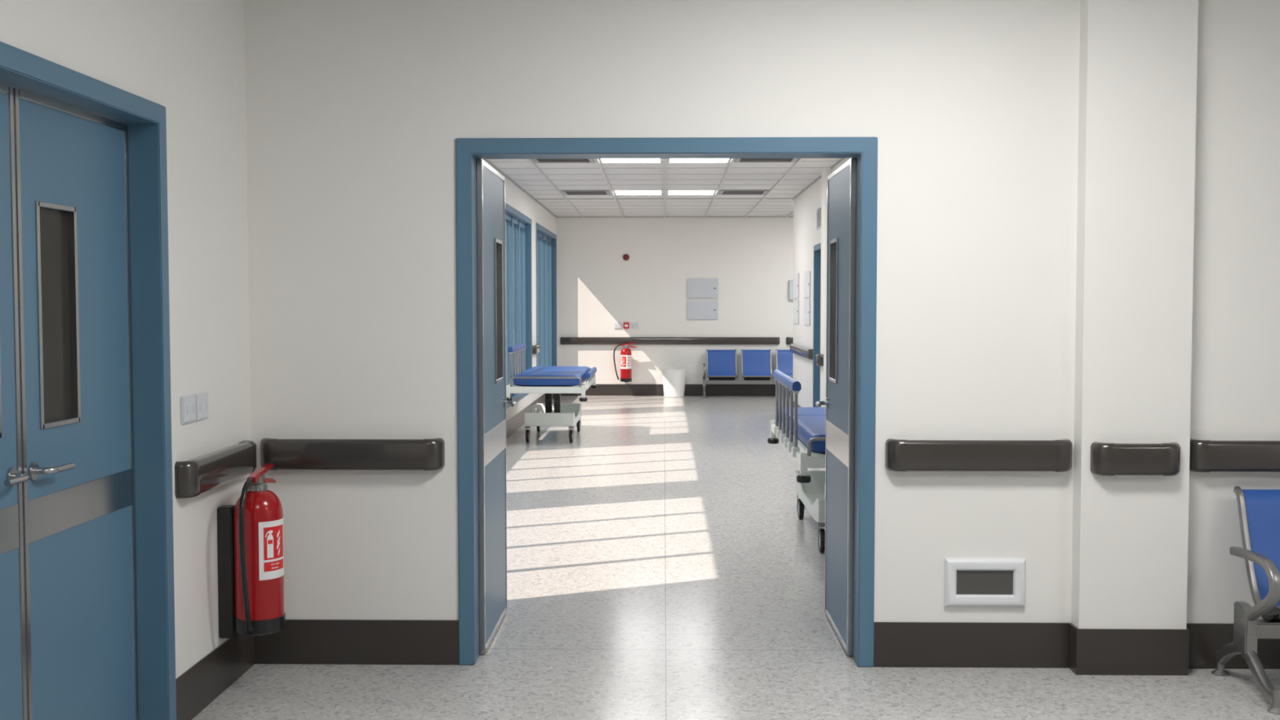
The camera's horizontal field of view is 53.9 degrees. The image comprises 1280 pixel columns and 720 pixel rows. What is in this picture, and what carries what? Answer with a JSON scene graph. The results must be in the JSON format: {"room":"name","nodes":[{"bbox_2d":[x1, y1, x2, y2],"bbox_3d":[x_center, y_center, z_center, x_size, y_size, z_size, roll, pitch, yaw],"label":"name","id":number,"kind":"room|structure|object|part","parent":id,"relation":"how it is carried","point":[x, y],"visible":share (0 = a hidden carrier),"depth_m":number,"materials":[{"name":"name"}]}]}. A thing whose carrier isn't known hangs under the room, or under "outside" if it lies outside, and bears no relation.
{"room":"hospital interior","nodes":[
{"label":"hospital interior","id":0,"kind":"room"},
{"bbox_2d":[0,0,250,679],"bbox_3d":[-1.783,-0.025,1.515,0.200,2.917,7.360,0,3,1],"label":"wall","id":1,"kind":"structure","parent":0,"point":[185,57],"depth_m":4.60,"materials":[{"name":"paint"}]},
{"bbox_2d":[0,41,176,719],"bbox_3d":[-1.703,0.258,3.523,0.152,2.172,1.619,0,3,1],"label":"door","id":2,"kind":"structure","parent":1,"relation":"in","point":[87,596],"depth_m":3.88,"materials":[{"name":"blue paint"}]},
{"bbox_3d":[-1.758,-0.112,3.277,0.052,0.658,0.245,0,3,1],"label":"vision frame","id":3,"kind":"part","parent":2,"relation":"part of","materials":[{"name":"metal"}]},
{"bbox_3d":[-1.760,0.307,3.154,0.046,2.092,0.739,0,3,1],"label":"edge trim","id":4,"kind":"part","parent":2,"relation":"part of","materials":[{"name":"metal"}]},
{"bbox_3d":[-1.703,0.324,3.417,0.064,0.052,0.151,0,3,1],"label":"handle","id":5,"kind":"part","parent":2,"relation":"part of","materials":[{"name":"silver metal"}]},
{"bbox_3d":[-1.699,0.314,3.633,0.064,0.052,0.151,0,3,1],"label":"handle","id":6,"kind":"part","parent":2,"relation":"part of","materials":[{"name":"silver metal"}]},
{"bbox_3d":[-1.749,-0.133,3.736,0.006,0.646,0.233,0,3,1],"label":"vision pane","id":7,"kind":"part","parent":2,"relation":"part of","materials":[{"name":"clear glass"}]},
{"bbox_3d":[-1.749,-0.133,3.736,0.052,0.658,0.245,0,3,1],"label":"vision frame","id":8,"kind":"part","parent":2,"relation":"part of","materials":[{"name":"metal"}]},
{"bbox_3d":[-1.746,0.273,3.897,0.046,2.092,0.739,0,3,1],"label":"edge trim","id":9,"kind":"part","parent":2,"relation":"part of","materials":[{"name":"metal"}]},
{"bbox_2d":[180,394,195,424],"bbox_3d":[-1.619,0.177,4.512,0.015,0.098,0.122,0,3,1],"label":"light switch","id":10,"kind":"object","parent":1,"relation":"attached to","point":[188,403],"visible":1,"depth_m":4.49,"materials":[{"name":"plastic"}]},
{"bbox_2d":[194,391,208,421],"bbox_3d":[-1.616,0.171,4.638,0.015,0.098,0.122,0,3,1],"label":"light switch","id":11,"kind":"object","parent":1,"relation":"attached to","point":[202,399],"visible":1,"depth_m":4.63,"materials":[{"name":"plastic"}]},
{"bbox_2d":[175,633,255,719],"bbox_3d":[-1.617,1.194,4.808,0.008,0.187,0.868,0,3,1],"label":"baseboard","id":12,"kind":"structure","parent":1,"relation":"attached to","point":[205,681],"depth_m":4.76,"materials":[{"name":"black plastic"}]},
{"bbox_2d":[174,440,256,498],"bbox_3d":[-1.589,0.406,4.772,0.064,0.132,0.742,0,3,1],"label":"handrail","id":13,"kind":"object","parent":1,"relation":"attached to","point":[194,477],"visible":0.96,"depth_m":4.62,"materials":[{"name":"grey plastic"}]},
{"bbox_2d":[217,505,238,638],"bbox_3d":[-1.591,0.817,4.857,0.058,0.507,0.066,0,3,1],"label":"bracket","id":14,"kind":"object","parent":1,"relation":"attached to","point":[225,541],"visible":0.84,"depth_m":4.83,"materials":[{"name":"black metal"}]},
{"bbox_2d":[233,463,285,635],"bbox_3d":[-1.473,0.730,4.845,0.191,0.627,0.356,1,3,27],"label":"fire extinguisher","id":15,"kind":"object","parent":14,"relation":"attached to","point":[258,513],"visible":1,"depth_m":4.78,"materials":[{"name":"red metal"}]},
{"bbox_3d":[-1.470,0.438,4.872,0.034,0.046,0.231,0,3,1],"label":"lever","id":16,"kind":"part","parent":15,"relation":"part of","materials":[{"name":"red metal"}]},
{"bbox_3d":[-1.468,0.475,4.947,0.028,0.037,0.153,0,3,1],"label":"carry handle","id":17,"kind":"part","parent":15,"relation":"part of","materials":[{"name":"red metal"}]},
{"bbox_3d":[-1.399,0.717,4.844,0.042,0.169,0.154,0,3,6],"label":"red panel","id":18,"kind":"part","parent":15,"relation":"part of","materials":[{"name":"paper"}]},
{"bbox_2d":[476,158,555,422],"bbox_3d":[-1.607,-0.539,13.032,0.200,2.917,15.440,0,3,1],"label":"wall","id":19,"kind":"structure","parent":0,"point":[515,197],"depth_m":16.81,"materials":[{"name":"paint"}]},
{"bbox_2d":[505,202,532,408],"bbox_3d":[-1.526,-0.645,15.038,0.137,2.280,3.180,0,3,1],"label":"window","id":20,"kind":"structure","parent":19,"relation":"in","point":[518,261],"depth_m":15.73,"materials":[{"name":"blue glass"}]},
{"bbox_3d":[-1.571,-0.629,14.674,0.006,2.020,0.688,0,3,1],"label":"pane","id":21,"kind":"part","parent":20,"relation":"part of","materials":[{"name":"clear glass"}]},
{"bbox_3d":[-1.557,-0.662,15.403,0.006,2.020,0.688,0,3,1],"label":"pane","id":22,"kind":"part","parent":20,"relation":"part of","materials":[{"name":"clear glass"}]},
{"bbox_3d":[-1.543,-0.695,16.143,0.006,2.020,0.709,0,3,1],"label":"pane","id":23,"kind":"part","parent":20,"relation":"part of","materials":[{"name":"clear glass"}]},
{"bbox_2d":[506,393,554,439],"bbox_3d":[-1.504,0.829,12.991,0.010,0.187,15.240,0,3,1],"label":"baseboard","id":24,"kind":"structure","parent":19,"relation":"attached to","point":[517,421],"depth_m":15.17,"materials":[{"name":"black plastic"}]},
{"bbox_2d":[532,344,540,354],"bbox_3d":[-1.401,-0.145,16.990,0.062,0.122,0.536,0,3,1],"label":"handrail","id":25,"kind":"object","parent":19,"relation":"attached to","point":[535,348],"visible":1,"depth_m":16.76,"materials":[{"name":"grey plastic"}]},
{"bbox_3d":[-1.402,-0.145,16.990,0.060,0.118,0.412,0,3,1],"label":"rail","id":26,"kind":"part","parent":25,"relation":"part of","materials":[{"name":"grey plastic"}]},
{"bbox_2d":[535,222,556,366],"bbox_3d":[-1.452,-0.817,18.878,0.137,2.280,3.190,0,3,1],"label":"window","id":27,"kind":"structure","parent":19,"relation":"in","point":[546,240],"depth_m":19.58,"materials":[{"name":"blue paint"}]},
{"bbox_3d":[-1.498,-0.800,18.513,0.006,2.020,0.690,0,3,1],"label":"pane","id":28,"kind":"part","parent":27,"relation":"part of","materials":[{"name":"clear glass"}]},
{"bbox_3d":[-1.489,-0.817,18.879,0.063,2.160,3.070,0,3,1],"label":"sash","id":29,"kind":"part","parent":27,"relation":"part of","materials":[{"name":"blue paint"}]},
{"bbox_3d":[-1.484,-0.833,19.245,0.006,2.020,0.690,0,3,1],"label":"pane","id":30,"kind":"part","parent":27,"relation":"part of","materials":[{"name":"clear glass"}]},
{"bbox_3d":[-1.470,-0.866,19.987,0.006,2.020,0.712,0,3,1],"label":"pane","id":31,"kind":"part","parent":27,"relation":"part of","materials":[{"name":"clear glass"}]},
{"bbox_2d":[487,158,840,216],"bbox_3d":[1.547,-2.055,12.909,6.800,0.120,15.570,0,3,1],"label":"ceiling","id":32,"kind":"structure","parent":0,"point":[531,180],"depth_m":14.80,"materials":[{"name":"tile"}]},
{"bbox_2d":[532,159,595,163],"bbox_3d":[-0.753,-1.958,12.261,0.595,0.012,0.600,0,3,1],"label":"ceiling vent","id":33,"kind":"object","parent":32,"relation":"in","point":[536,161],"visible":0.46,"depth_m":12.47,"materials":[{"name":"grey metal"}]},
{"bbox_2d":[560,190,610,195],"bbox_3d":[-0.682,-2.124,15.972,0.595,0.012,0.600,0,3,1],"label":"ceiling vent","id":34,"kind":"object","parent":32,"relation":"in","point":[564,192],"visible":1,"depth_m":15.94,"materials":[{"name":"grey metal"}]},
{"bbox_2d":[600,158,661,162],"bbox_3d":[-0.092,-1.960,12.254,0.597,0.009,0.610,0,3,1],"label":"recessed light","id":35,"kind":"object","parent":32,"relation":"in","point":[631,160],"visible":0.51,"depth_m":12.35,"materials":[{"name":"grey plastic"}]},
{"bbox_2d":[613,190,662,195],"bbox_3d":[-0.021,-2.126,15.969,0.597,0.009,0.610,0,3,1],"label":"recessed light","id":36,"kind":"object","parent":32,"relation":"in","point":[616,192],"visible":1,"depth_m":15.88,"materials":[{"name":"grey plastic"}]},
{"bbox_2d":[497,158,824,217],"bbox_3d":[1.617,-1.988,12.789,6.256,0.008,14.422,0,3,1],"label":"trim","id":37,"kind":"structure","parent":32,"relation":"attached to","point":[661,161],"depth_m":15.62,"materials":[{"name":"grey metal"}]},
{"bbox_2d":[667,190,715,195],"bbox_3d":[0.648,-2.126,15.957,0.595,0.009,0.610,0,3,1],"label":"recessed light","id":38,"kind":"object","parent":32,"relation":"in","point":[669,192],"visible":1,"depth_m":15.89,"materials":[{"name":"grey plastic"}]},
{"bbox_2d":[668,158,729,162],"bbox_3d":[0.577,-1.960,12.241,0.595,0.009,0.610,0,3,1],"label":"recessed light","id":39,"kind":"object","parent":32,"relation":"in","point":[670,160],"visible":0.55,"depth_m":12.35,"materials":[{"name":"grey plastic"}]},
{"bbox_2d":[718,189,768,195],"bbox_3d":[1.305,-2.123,15.934,0.600,0.012,0.600,0,3,1],"label":"ceiling vent","id":40,"kind":"object","parent":32,"relation":"in","point":[764,192],"visible":1,"depth_m":15.87,"materials":[{"name":"grey metal"}]},
{"bbox_2d":[734,158,798,162],"bbox_3d":[1.234,-1.958,12.223,0.600,0.012,0.600,0,3,1],"label":"ceiling vent","id":41,"kind":"object","parent":32,"relation":"in","point":[737,160],"visible":0.48,"depth_m":12.40,"materials":[{"name":"grey metal"}]},
{"bbox_2d":[555,217,793,384],"bbox_3d":[1.815,-0.878,20.580,6.356,2.917,0.200,0,3,1],"label":"wall","id":42,"kind":"structure","parent":0,"point":[751,259],"depth_m":20.49,"materials":[{"name":"paint"}]},
{"bbox_2d":[613,322,621,328],"bbox_3d":[-0.363,-0.563,20.527,0.118,0.098,0.017,0,3,1],"label":"light switch","id":43,"kind":"object","parent":42,"relation":"attached to","point":[616,325],"visible":1,"depth_m":20.52,"materials":[{"name":"plastic"}]},
{"bbox_2d":[622,253,629,260],"bbox_3d":[-0.227,-1.669,20.451,0.104,0.104,0.066,0,3,1],"label":"fire alarm","id":44,"kind":"object","parent":42,"relation":"attached to","point":[625,257],"visible":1,"depth_m":20.46,"materials":[{"name":"red plastic"}]},
{"bbox_2d":[623,322,629,328],"bbox_3d":[-0.222,-0.562,20.517,0.094,0.100,0.032,0,3,1],"label":"button","id":45,"kind":"object","parent":42,"relation":"attached to","point":[626,325],"visible":1,"depth_m":20.50,"materials":[{"name":"plastic"}]},
{"bbox_2d":[631,322,639,328],"bbox_3d":[-0.078,-0.562,20.522,0.118,0.098,0.017,0,3,1],"label":"light switch","id":46,"kind":"object","parent":42,"relation":"attached to","point":[634,325],"visible":1,"depth_m":20.52,"materials":[{"name":"plastic"}]},
{"bbox_2d":[560,337,779,344],"bbox_3d":[0.485,-0.313,20.505,3.586,0.122,0.052,0,3,1],"label":"handrail","id":47,"kind":"object","parent":42,"relation":"attached to","point":[563,340],"visible":1,"depth_m":20.48,"materials":[{"name":"grey plastic"}]},
{"bbox_2d":[560,384,790,395],"bbox_3d":[1.769,0.490,20.537,6.246,0.187,0.010,0,3,1],"label":"baseboard","id":48,"kind":"structure","parent":42,"relation":"attached to","point":[602,389],"depth_m":20.55,"materials":[{"name":"black plastic"}]},
{"bbox_2d":[687,278,718,297],"bbox_3d":[1.022,-1.166,20.464,0.494,0.310,0.037,0,3,1],"label":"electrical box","id":49,"kind":"object","parent":42,"relation":"attached to","point":[696,288],"visible":1,"depth_m":20.45,"materials":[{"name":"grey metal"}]},
{"bbox_2d":[687,300,718,319],"bbox_3d":[1.022,-0.816,20.480,0.494,0.310,0.037,0,3,1],"label":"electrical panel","id":50,"kind":"object","parent":42,"relation":"attached to","point":[696,309],"visible":1,"depth_m":20.47,"materials":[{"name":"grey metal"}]},
{"bbox_2d":[786,337,793,344],"bbox_3d":[3.176,-0.312,20.454,1.596,0.122,0.052,0,3,1],"label":"handrail","id":51,"kind":"object","parent":42,"relation":"attached to","point":[789,340],"visible":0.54,"depth_m":20.45,"materials":[{"name":"grey plastic"}]},
{"bbox_3d":[3.176,-0.312,20.455,1.492,0.118,0.050,0,3,1],"label":"rail","id":52,"kind":"part","parent":51,"relation":"part of","materials":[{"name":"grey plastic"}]},
{"bbox_2d":[789,280,793,299],"bbox_3d":[2.660,-1.142,20.414,0.474,0.318,0.077,0,3,1],"label":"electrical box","id":53,"kind":"object","parent":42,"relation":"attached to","point":[791,282],"visible":0.22,"depth_m":20.39,"materials":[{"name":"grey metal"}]},
{"bbox_2d":[191,395,1279,719],"bbox_3d":[1.428,1.144,9.335,6.700,0.120,23.000,0,3,1],"label":"floor","id":54,"kind":"structure","parent":0,"point":[662,563],"depth_m":5.77,"materials":[{"name":"plastic"}]},
{"bbox_2d":[506,342,597,443],"bbox_3d":[-0.966,0.349,14.151,0.870,1.043,2.084,0,3,1],"label":"gurney","id":55,"kind":"object","parent":54,"relation":"on","point":[548,380],"visible":0.98,"depth_m":13.50,"materials":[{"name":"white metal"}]},
{"bbox_3d":[-1.378,0.329,13.156,0.040,0.134,0.040,0,3,1],"label":"corner post","id":56,"kind":"part","parent":55,"relation":"part of","materials":[{"name":"white plastic"}]},
{"bbox_3d":[-1.372,-0.141,14.086,0.052,0.058,1.340,0,3,1],"label":"rail","id":57,"kind":"part","parent":55,"relation":"part of","materials":[{"name":"blue plastic"}]},
{"bbox_3d":[-0.966,0.270,14.147,0.818,0.068,2.036,0,3,1],"label":"frame","id":58,"kind":"part","parent":55,"relation":"part of","materials":[{"name":"white metal"}]},
{"bbox_3d":[-0.973,0.186,13.816,0.704,0.110,1.255,0,3,1],"label":"mattress","id":59,"kind":"part","parent":55,"relation":"part of","materials":[{"name":"blue leather"}]},
{"bbox_2d":[524,403,581,426],"bbox_3d":[-0.966,0.581,14.161,0.530,0.233,1.320,0,3,1],"label":"tray","id":60,"kind":"object","parent":55,"relation":"on","point":[542,414],"depth_m":13.51,"materials":[{"name":"plastic"}]},
{"bbox_3d":[-0.954,0.143,14.773,0.704,0.110,0.649,0,3,1],"label":"mattress","id":61,"kind":"part","parent":55,"relation":"part of","materials":[{"name":"blue leather"}]},
{"bbox_3d":[-0.593,0.330,13.142,0.040,0.134,0.040,0,3,1],"label":"corner post","id":62,"kind":"part","parent":55,"relation":"part of","materials":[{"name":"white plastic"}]},
{"bbox_3d":[-0.557,0.140,14.384,0.052,0.058,1.340,0,3,1],"label":"rail","id":63,"kind":"part","parent":55,"relation":"part of","materials":[{"name":"blue plastic"}]},
{"bbox_2d":[661,368,686,397],"bbox_3d":[0.551,0.367,20.320,0.412,0.455,0.412,0,3,1],"label":"waste bin","id":64,"kind":"object","parent":54,"relation":"on","point":[673,379],"visible":1,"depth_m":20.17,"materials":[{"name":"plastic"}]},
{"bbox_2d":[702,349,792,398],"bbox_3d":[1.872,0.215,20.223,1.744,0.765,0.543,0,3,1],"label":"bench","id":65,"kind":"object","parent":54,"relation":"on","point":[721,366],"visible":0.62,"depth_m":20.34,"materials":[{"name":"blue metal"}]},
{"bbox_3d":[1.034,0.229,20.197,0.044,0.360,0.356,0,3,1],"label":"armrest","id":66,"kind":"part","parent":65,"relation":"part of","materials":[{"name":"silver metal"}]},
{"bbox_3d":[1.087,0.059,20.269,0.024,0.456,0.417,0,3,1],"label":"frame","id":67,"kind":"part","parent":65,"relation":"part of","materials":[{"name":"silver metal"}]},
{"bbox_3d":[1.320,0.062,20.267,0.454,0.436,0.406,0,3,1],"label":"seat","id":68,"kind":"part","parent":65,"relation":"part of","materials":[{"name":"blue"}]},
{"bbox_3d":[1.553,0.059,20.260,0.024,0.456,0.417,0,3,1],"label":"frame","id":69,"kind":"part","parent":65,"relation":"part of","materials":[{"name":"silver metal"}]},
{"bbox_3d":[1.649,0.059,20.258,0.024,0.456,0.417,0,3,1],"label":"frame","id":70,"kind":"part","parent":65,"relation":"part of","materials":[{"name":"silver metal"}]},
{"bbox_3d":[1.882,0.062,20.257,0.454,0.436,0.406,0,3,1],"label":"seat","id":71,"kind":"part","parent":65,"relation":"part of","materials":[{"name":"blue"}]},
{"bbox_3d":[2.115,0.059,20.250,0.024,0.456,0.417,0,3,1],"label":"frame","id":72,"kind":"part","parent":65,"relation":"part of","materials":[{"name":"silver metal"}]},
{"bbox_3d":[2.211,0.059,20.248,0.024,0.456,0.417,0,3,1],"label":"frame","id":73,"kind":"part","parent":65,"relation":"part of","materials":[{"name":"silver metal"}]},
{"bbox_3d":[2.444,0.062,20.246,0.454,0.436,0.406,0,3,1],"label":"seat","id":74,"kind":"part","parent":65,"relation":"part of","materials":[{"name":"blue fabric"}]},
{"bbox_2d":[767,369,826,552],"bbox_3d":[1.346,0.615,8.166,0.870,1.043,2.084,0,3,1],"label":"gurney","id":75,"kind":"object","parent":54,"relation":"on","point":[806,425],"visible":0.41,"depth_m":7.87,"materials":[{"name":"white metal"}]},
{"bbox_3d":[0.972,0.506,9.170,0.040,0.134,0.040,0,3,1],"label":"corner post","id":76,"kind":"part","parent":75,"relation":"part of","materials":[{"name":"white metal"}]},
{"bbox_3d":[0.940,0.125,8.102,0.052,0.058,1.340,0,3,1],"label":"rail","id":77,"kind":"part","parent":75,"relation":"part of","materials":[{"name":"blue plastic"}]},
{"bbox_3d":[1.346,0.536,8.163,0.818,0.068,2.036,0,3,1],"label":"frame","id":78,"kind":"part","parent":75,"relation":"part of","materials":[{"name":"white metal"}]},
{"bbox_3d":[0.934,0.595,7.172,0.040,0.134,0.040,0,3,1],"label":"corner post","id":79,"kind":"part","parent":75,"relation":"part of","materials":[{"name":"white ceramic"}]},
{"bbox_3d":[1.358,0.409,8.788,0.704,0.110,0.649,0,3,1],"label":"mattress","id":80,"kind":"part","parent":75,"relation":"part of","materials":[{"name":"blue leather"}]},
{"bbox_3d":[1.339,0.452,7.831,0.704,0.110,1.255,0,3,1],"label":"mattress","id":81,"kind":"part","parent":75,"relation":"part of","materials":[{"name":"blue leather"}]},
{"bbox_2d":[795,470,825,523],"bbox_3d":[1.346,0.847,8.177,0.530,0.233,1.320,0,3,1],"label":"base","id":82,"kind":"object","parent":75,"relation":"on","point":[812,494],"depth_m":8.54,"materials":[{"name":"plastic"}]},
{"bbox_2d":[1211,486,1279,715],"bbox_3d":[3.185,0.901,4.828,1.744,0.765,0.543,0,3,1],"label":"bench","id":83,"kind":"object","parent":54,"relation":"on","point":[1259,510],"visible":1,"depth_m":4.91,"materials":[{"name":"silver metal"}]},
{"bbox_3d":[2.347,0.916,4.802,0.044,0.360,0.356,0,3,1],"label":"armrest","id":84,"kind":"part","parent":83,"relation":"part of","materials":[{"name":"silver metal"}]},
{"bbox_3d":[2.400,0.745,4.874,0.024,0.456,0.417,0,3,1],"label":"frame","id":85,"kind":"part","parent":83,"relation":"part of","materials":[{"name":"silver metal"}]},
{"bbox_3d":[2.633,0.748,4.872,0.454,0.436,0.406,0,3,1],"label":"seat","id":86,"kind":"part","parent":83,"relation":"part of","materials":[{"name":"blue fabric"}]},
{"bbox_2d":[244,0,1279,666],"bbox_3d":[1.443,-0.191,5.195,6.512,2.917,0.130,0,3,1],"label":"wall","id":87,"kind":"structure","parent":0,"point":[357,110],"depth_m":5.13,"materials":[{"name":"paint"}]},
{"bbox_2d":[260,437,444,471],"bbox_3d":[-1.190,0.388,5.174,0.764,0.132,0.064,0,3,1],"label":"handrail","id":88,"kind":"object","parent":87,"relation":"attached to","point":[425,455],"visible":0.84,"depth_m":5.15,"materials":[{"name":"grey plastic"}]},
{"bbox_2d":[254,619,458,665],"bbox_3d":[-1.183,1.175,5.237,0.860,0.187,0.008,0,3,1],"label":"baseboard","id":89,"kind":"structure","parent":87,"relation":"attached to","point":[301,642],"depth_m":5.23,"materials":[{"name":"black plastic"}]},
{"bbox_2d":[455,137,877,666],"bbox_3d":[0.115,0.162,5.614,1.757,2.176,0.908,0,3,1],"label":"door","id":90,"kind":"structure","parent":87,"relation":"in","point":[850,402],"depth_m":5.27,"materials":[{"name":"blue paint"}]},
{"bbox_3d":[-0.677,0.188,5.700,0.046,2.100,0.768,0,3,1],"label":"edge trim","id":91,"kind":"part","parent":90,"relation":"part of","materials":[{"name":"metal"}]},
{"bbox_3d":[-0.675,-0.227,5.811,0.006,0.645,0.237,0,3,1],"label":"vision pane","id":92,"kind":"part","parent":90,"relation":"part of","materials":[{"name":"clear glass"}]},
{"bbox_3d":[-0.675,-0.227,5.811,0.052,0.657,0.249,0,3,1],"label":"vision frame","id":93,"kind":"part","parent":90,"relation":"part of","materials":[{"name":"metal"}]},
{"bbox_3d":[-0.620,0.207,5.977,0.064,0.052,0.151,0,3,1],"label":"handle","id":94,"kind":"part","parent":90,"relation":"part of","materials":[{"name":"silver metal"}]},
{"bbox_3d":[0.863,0.208,5.948,0.064,0.052,0.151,0,3,1],"label":"handle","id":95,"kind":"part","parent":90,"relation":"part of","materials":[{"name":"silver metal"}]},
{"bbox_3d":[0.912,-0.226,5.781,0.052,0.657,0.249,0,3,1],"label":"vision frame","id":96,"kind":"part","parent":90,"relation":"part of","materials":[{"name":"metal"}]},
{"bbox_3d":[0.912,-0.226,5.781,0.006,0.645,0.237,0,3,1],"label":"vision pane","id":97,"kind":"part","parent":90,"relation":"part of","materials":[{"name":"clear glass"}]},
{"bbox_3d":[0.910,0.189,5.670,0.046,2.100,0.768,0,3,1],"label":"edge trim","id":98,"kind":"part","parent":90,"relation":"part of","materials":[{"name":"metal"}]},
{"bbox_2d":[884,438,1072,471],"bbox_3d":[1.386,0.389,5.125,0.760,0.132,0.064,0,3,1],"label":"handrail","id":99,"kind":"object","parent":87,"relation":"attached to","point":[900,455],"visible":1,"depth_m":5.10,"materials":[{"name":"grey plastic"}]},
{"bbox_2d":[943,558,1026,607],"bbox_3d":[1.419,0.916,5.168,0.330,0.200,0.024,0,3,1],"label":"wall vent","id":100,"kind":"object","parent":87,"relation":"attached to","point":[968,582],"visible":1,"depth_m":5.16,"materials":[{"name":"white plastic"}]},
{"bbox_3d":[1.419,0.915,5.177,0.236,0.104,0.005,0,3,1],"label":"panel","id":101,"kind":"part","parent":100,"relation":"part of","materials":[{"name":"grey metal"}]},
{"bbox_2d":[873,622,1279,675],"bbox_3d":[2.781,1.178,5.114,3.634,0.187,0.104,0,3,1],"label":"baseboard","id":102,"kind":"structure","parent":87,"relation":"attached to","point":[895,644],"depth_m":5.18,"materials":[{"name":"black plastic"}]},
{"bbox_2d":[1189,439,1279,472],"bbox_3d":[2.978,0.390,5.094,1.496,0.132,0.064,0,3,1],"label":"handrail","id":103,"kind":"object","parent":87,"relation":"attached to","point":[1205,455],"visible":0.85,"depth_m":5.08,"materials":[{"name":"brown plastic"}]},
{"bbox_2d":[792,158,850,407],"bbox_3d":[3.388,-0.456,11.116,2.850,2.917,11.795,0,3,1],"label":"wall","id":104,"kind":"structure","parent":0,"point":[806,235],"depth_m":15.49,"materials":[{"name":"paint"}]},
{"bbox_2d":[484,158,844,217],"bbox_3d":[1.617,-1.985,12.806,6.256,0.012,15.240,0,3,1],"label":"trim","id":105,"kind":"structure","parent":104,"relation":"attached to","point":[841,159],"depth_m":17.02,"materials":[{"name":"grey metal"}]},
{"bbox_2d":[793,298,799,324],"bbox_3d":[2.056,-0.641,16.577,0.021,0.322,0.594,0,3,1],"label":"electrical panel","id":106,"kind":"object","parent":104,"relation":"attached to","point":[796,302],"visible":1,"depth_m":16.50,"materials":[{"name":"white plastic"}]},
{"bbox_2d":[793,273,799,297],"bbox_3d":[2.056,-0.975,16.562,0.021,0.322,0.594,0,3,1],"label":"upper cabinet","id":107,"kind":"object","parent":104,"relation":"attached to","point":[796,277],"visible":1,"depth_m":16.50,"materials":[{"name":"white plastic"}]},
{"bbox_2d":[790,343,813,359],"bbox_3d":[2.021,-0.115,15.825,0.062,0.122,2.196,0,3,1],"label":"handrail","id":108,"kind":"object","parent":104,"relation":"attached to","point":[806,353],"visible":1,"depth_m":15.43,"materials":[{"name":"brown plastic"}]},
{"bbox_2d":[804,298,810,325],"bbox_3d":[2.032,-0.584,15.308,0.021,0.322,0.594,0,3,1],"label":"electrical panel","id":109,"kind":"object","parent":104,"relation":"attached to","point":[806,301],"visible":1,"depth_m":15.19,"materials":[{"name":"white plastic"}]},
{"bbox_2d":[804,271,810,297],"bbox_3d":[2.032,-0.919,15.293,0.021,0.322,0.594,0,3,1],"label":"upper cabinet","id":110,"kind":"object","parent":104,"relation":"attached to","point":[807,273],"visible":1,"depth_m":15.22,"materials":[{"name":"white plastic"}]},
{"bbox_2d":[813,243,821,407],"bbox_3d":[2.088,-0.216,14.067,0.162,2.176,1.200,0,3,1],"label":"door","id":111,"kind":"structure","parent":104,"relation":"in","point":[817,248],"depth_m":14.59,"materials":[{"name":"blue paint"}]},
{"bbox_2d":[816,205,821,230],"bbox_3d":[2.013,-1.593,14.047,0.012,0.244,0.580,0,3,1],"label":"air vent","id":112,"kind":"object","parent":104,"relation":"in","point":[819,209],"visible":0.55,"depth_m":14.17,"materials":[{"name":"white plastic"}]},
{"bbox_2d":[820,167,832,407],"bbox_3d":[1.965,-0.552,13.286,0.078,2.917,0.295,0,3,1],"label":"wall","id":113,"kind":"structure","parent":0,"point":[826,171],"depth_m":13.18,"materials":[{"name":"paint"}]},
{"bbox_2d":[815,353,823,365],"bbox_3d":[1.895,-0.003,13.314,0.062,0.122,0.266,0,3,1],"label":"handrail","id":114,"kind":"object","parent":113,"relation":"attached to","point":[819,357],"visible":1,"depth_m":13.20,"materials":[{"name":"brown plastic"}]},
{"bbox_2d":[1071,0,1198,629],"bbox_3d":[1.990,-0.186,5.072,0.432,2.917,0.096,0,3,1],"label":"pillar","id":115,"kind":"structure","parent":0,"point":[1138,59],"depth_m":5.02,"materials":[{"name":"paint"}]},
{"bbox_2d":[1089,441,1180,475],"bbox_3d":[1.986,0.396,5.018,0.354,0.132,0.064,0,3,1],"label":"handrail","id":116,"kind":"object","parent":115,"relation":"attached to","point":[1106,459],"visible":1,"depth_m":4.99,"materials":[{"name":"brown plastic"}]},
{"bbox_3d":[1.986,0.396,5.019,0.226,0.128,0.062,0,3,1],"label":"rail","id":117,"kind":"part","parent":116,"relation":"part of","materials":[{"name":"grey plastic"}]},
{"bbox_3d":[-0.225,0.124,20.538,0.066,0.478,0.052,0,3,1],"label":"bracket","id":118,"kind":"object","parent":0,"visible":0},
{"bbox_2d":[613,342,636,382],"bbox_3d":[-0.234,0.036,20.419,0.355,0.627,0.191,1,3,27],"label":"fire extinguisher","id":119,"kind":"object","parent":118,"relation":"attached to","point":[625,353],"visible":1,"depth_m":20.35,"materials":[{"name":"red metal"}]},
{"bbox_3d":[-0.234,0.027,20.344,0.154,0.169,0.042,0,3,6],"label":"red panel","id":120,"kind":"part","parent":119,"relation":"part of","materials":[{"name":"paper"}]}
]}

